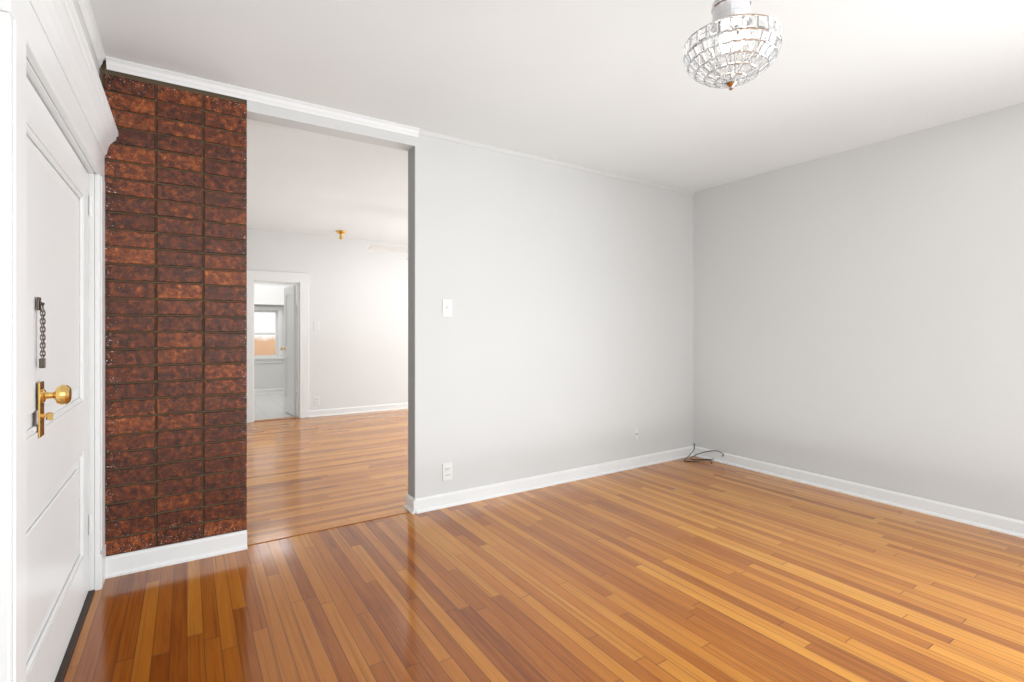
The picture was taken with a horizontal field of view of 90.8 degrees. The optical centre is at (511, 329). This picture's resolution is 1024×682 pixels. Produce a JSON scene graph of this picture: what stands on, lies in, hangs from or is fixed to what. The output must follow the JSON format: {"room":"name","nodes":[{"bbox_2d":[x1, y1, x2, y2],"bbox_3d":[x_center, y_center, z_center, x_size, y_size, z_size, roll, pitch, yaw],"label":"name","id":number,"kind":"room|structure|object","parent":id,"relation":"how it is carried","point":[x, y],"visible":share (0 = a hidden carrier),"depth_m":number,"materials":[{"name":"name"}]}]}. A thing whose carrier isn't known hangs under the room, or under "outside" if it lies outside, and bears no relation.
{"room":"empty living room","nodes":[
{"label":"empty living room","id":0,"kind":"room"},
{"bbox_2d":[26,0,98,173],"bbox_3d":[-1.378,-0.060,1.373,0.120,2.500,11.040,0,0,-33],"label":"wall","id":1,"kind":"structure","parent":0,"point":[84,31],"depth_m":2.06,"materials":[{"name":"grey paint"}]},
{"bbox_2d":[26,77,91,681],"bbox_3d":[-1.568,0.238,1.771,0.116,1.883,1.251,0,0,-33],"label":"entry door","id":2,"kind":"structure","parent":1,"relation":"in","point":[56,383],"depth_m":1.71,"materials":[{"name":"white wood"}]},
{"bbox_2d":[0,0,117,681],"bbox_3d":[-1.573,0.113,1.745,0.194,2.155,1.578,0,0,-33],"label":"door frame","id":3,"kind":"structure","parent":1,"relation":"attached to","point":[47,39],"depth_m":1.23,"materials":[{"name":"white wood"}]},
{"bbox_2d":[76,0,105,67],"bbox_3d":[-0.182,-1.284,-0.349,0.028,0.052,6.610,0,0,-33],"label":"crown molding","id":4,"kind":"structure","parent":1,"relation":"attached to","point":[85,9],"depth_m":2.16,"materials":[{"name":"white wood"}]},
{"bbox_2d":[254,282,296,389],"bbox_3d":[-4.712,-0.060,9.406,1.350,2.500,0.120,0,0,-33],"label":"wall","id":5,"kind":"structure","parent":0,"point":[268,375],"depth_m":9.48,"materials":[{"name":"paint"}]},
{"bbox_2d":[254,306,283,363],"bbox_3d":[-4.611,0.090,9.425,0.620,1.060,0.142,0,0,-33],"label":"window","id":6,"kind":"structure","parent":5,"relation":"in","point":[277,357],"depth_m":9.51,"materials":[{"name":"white wood"}]},
{"bbox_2d":[254,387,296,394],"bbox_3d":[-4.672,1.145,9.344,1.350,0.090,0.028,0,0,-33],"label":"baseboard","id":7,"kind":"structure","parent":5,"relation":"attached to","point":[268,391],"depth_m":9.43,"materials":[{"name":"white wood"}]},
{"bbox_2d":[254,284,296,305],"bbox_3d":[-4.631,-0.647,9.280,1.350,0.365,0.180,0,0,-33],"label":"wall","id":8,"kind":"structure","parent":5,"relation":"attached to","point":[268,294],"depth_m":9.30,"materials":[{"name":"white paint"}]},
{"bbox_2d":[254,416,298,421],"bbox_3d":[-3.140,1.187,6.731,0.560,0.006,0.130,0,0,-33],"label":"floor","id":9,"kind":"structure","parent":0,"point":[275,419],"depth_m":6.70,"materials":[{"name":"brown wood"}]},
{"bbox_2d":[247,392,407,536],"bbox_3d":[-1.549,1.240,7.255,6.196,0.100,7.400,0,0,-33],"label":"floor","id":10,"kind":"structure","parent":0,"point":[301,472],"depth_m":4.40,"materials":[{"name":"brown wood"}]},
{"bbox_2d":[99,60,246,555],"bbox_3d":[-1.852,-0.060,2.804,0.631,2.500,0.500,0,0,-33],"label":"brick wall","id":11,"kind":"structure","parent":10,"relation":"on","point":[175,313],"depth_m":2.59,"materials":[{"name":"brown brick"}]},
{"bbox_2d":[105,530,246,578],"bbox_3d":[-1.709,1.141,2.582,0.631,0.097,0.028,0,0,-33],"label":"baseboard","id":12,"kind":"structure","parent":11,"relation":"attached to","point":[121,564],"depth_m":2.57,"materials":[{"name":"white wood"}]},
{"bbox_2d":[247,228,407,410],"bbox_3d":[-1.776,-0.060,7.609,5.956,2.500,0.120,0,0,-33],"label":"wall","id":13,"kind":"structure","parent":0,"point":[358,311],"depth_m":7.19,"materials":[{"name":"paint"}]},
{"bbox_2d":[247,270,309,422],"bbox_3d":[-3.140,0.210,6.731,0.810,1.960,0.160,0,0,-33],"label":"door frame","id":14,"kind":"structure","parent":13,"relation":"attached to","point":[301,281],"depth_m":6.82,"materials":[{"name":"white wood"}]},
{"bbox_2d":[280,286,295,415],"bbox_3d":[-3.157,0.284,7.139,0.158,1.788,0.531,0,0,-33],"label":"door","id":15,"kind":"structure","parent":13,"relation":"in","point":[289,348],"depth_m":7.10,"materials":[{"name":"white wood"}]},
{"bbox_2d":[314,396,319,404],"bbox_3d":[-2.685,0.973,6.947,0.072,0.116,0.010,0,0,-33],"label":"outlet","id":16,"kind":"object","parent":13,"relation":"attached to","point":[317,400],"visible":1,"depth_m":6.95,"materials":[{"name":"white plastic"}]},
{"bbox_2d":[314,322,319,329],"bbox_3d":[-2.683,-0.055,6.944,0.072,0.116,0.017,0,0,-33],"label":"light switch","id":17,"kind":"object","parent":13,"relation":"attached to","point":[316,325],"visible":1,"depth_m":6.95,"materials":[{"name":"white plastic"}]},
{"bbox_2d":[309,403,407,416],"bbox_3d":[-1.002,1.145,8.018,4.210,0.090,0.028,0,0,-33],"label":"baseboard","id":18,"kind":"structure","parent":13,"relation":"attached to","point":[349,410],"depth_m":7.23,"materials":[{"name":"white wood"}]},
{"bbox_2d":[247,506,409,545],"bbox_3d":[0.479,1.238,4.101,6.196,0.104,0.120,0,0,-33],"label":"threshold","id":19,"kind":"object","parent":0,"point":[267,537],"visible":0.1,"depth_m":3.05,"materials":[{"name":"brown wood"}]},
{"bbox_2d":[247,100,692,498],"bbox_3d":[0.104,-0.060,3.836,3.775,2.500,0.120,0,0,-33],"label":"wall","id":20,"kind":"structure","parent":0,"point":[561,339],"depth_m":3.82,"materials":[{"name":"grey paint"}]},
{"bbox_2d":[106,56,693,194],"bbox_3d":[-0.110,-1.284,3.611,4.377,0.052,0.028,0,0,-33],"label":"crown molding","id":21,"kind":"structure","parent":20,"relation":"attached to","point":[148,72],"depth_m":2.91,"materials":[{"name":"white wood"}]},
{"bbox_2d":[405,494,415,513],"bbox_3d":[-0.671,1.145,3.328,0.028,0.090,0.136,0,0,-33],"label":"baseboard","id":22,"kind":"object","parent":20,"relation":"attached to","point":[410,505],"visible":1,"depth_m":3.31,"materials":[{"name":"white wood"}]},
{"bbox_2d":[408,146,414,498],"bbox_3d":[-0.665,-0.050,3.341,0.003,2.299,0.116,0,0,-33],"label":"wall","id":23,"kind":"structure","parent":20,"relation":"attached to","point":[411,322],"depth_m":3.34,"materials":[{"name":"paint"}]},
{"bbox_2d":[442,299,451,316],"bbox_3d":[-0.435,-0.149,3.408,0.072,0.116,0.017,0,0,-33],"label":"light switch","id":24,"kind":"object","parent":20,"relation":"attached to","point":[446,307],"visible":1,"depth_m":3.41,"materials":[{"name":"white plastic"}]},
{"bbox_2d":[443,463,451,480],"bbox_3d":[-0.434,0.959,3.412,0.072,0.116,0.010,0,0,-33],"label":"electrical outlet","id":25,"kind":"object","parent":20,"relation":"attached to","point":[447,471],"visible":1,"depth_m":3.41,"materials":[{"name":"white plastic"}]},
{"bbox_2d":[416,446,693,513],"bbox_3d":[0.554,1.145,4.037,2.800,0.090,0.028,0,0,-33],"label":"baseboard","id":26,"kind":"structure","parent":20,"relation":"attached to","point":[448,499],"depth_m":3.82,"materials":[{"name":"white wood"}]},
{"bbox_2d":[54,456,1023,681],"bbox_3d":[1.683,1.236,0.797,4.646,0.109,6.760,0,0,-33],"label":"floor","id":27,"kind":"structure","parent":0,"point":[679,570],"depth_m":2.25,"materials":[{"name":"brown wood"}]},
{"bbox_2d":[684,443,723,463],"bbox_3d":[1.716,1.130,4.579,0.267,0.122,0.321,0,0,-33],"label":"cord","id":28,"kind":"object","parent":27,"relation":"on","point":[700,453],"visible":0.98,"depth_m":4.62,"materials":[{"name":"black plastic"}]},
{"bbox_2d":[89,0,1023,243],"bbox_3d":[1.177,-1.360,3.016,6.196,0.100,11.040,0,0,-33],"label":"ceiling","id":29,"kind":"structure","parent":0,"point":[612,86],"depth_m":2.63,"materials":[{"name":"paint"}]},
{"bbox_2d":[336,230,345,238],"bbox_3d":[-2.265,-1.256,6.688,0.130,0.108,0.130,0,0,-33],"label":"light","id":30,"kind":"object","parent":29,"relation":"attached to","point":[340,232],"visible":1,"depth_m":6.66,"materials":[{"name":"brown metal"}]},
{"bbox_2d":[368,245,407,259],"bbox_3d":[-0.886,-1.050,5.851,1.178,0.520,1.178,0,0,12],"label":"ceiling fan","id":31,"kind":"object","parent":29,"relation":"hanging from","point":[387,248],"visible":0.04,"depth_m":5.54,"materials":[{"name":"white"}]},
{"bbox_2d":[683,0,781,89],"bbox_3d":[0.768,-1.075,1.772,0.317,0.470,0.318,0,0,-33],"label":"chandelier","id":32,"kind":"object","parent":29,"relation":"hanging from","point":[731,19],"visible":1,"depth_m":1.69,"materials":[{"name":"clear glass"}]},
{"bbox_2d":[693,102,1023,520],"bbox_3d":[3.562,-0.060,2.059,0.120,2.500,6.850,0,0,-33],"label":"wall","id":33,"kind":"structure","parent":0,"point":[858,314],"depth_m":3.52,"materials":[{"name":"grey paint"}]},
{"bbox_2d":[693,446,1023,537],"bbox_3d":[3.500,1.145,2.019,0.028,0.090,6.610,0,0,-33],"label":"baseboard","id":34,"kind":"structure","parent":33,"relation":"attached to","point":[1002,524],"depth_m":3.50,"materials":[{"name":"white wood"}]},
{"label":"outside","id":35,"kind":"structure","parent":0,"visible":0},
{"bbox_2d":[254,312,274,354],"bbox_3d":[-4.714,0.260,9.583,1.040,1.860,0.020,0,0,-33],"label":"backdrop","id":36,"kind":"structure","parent":35,"point":[264,322],"depth_m":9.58,"materials":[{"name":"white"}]}
]}

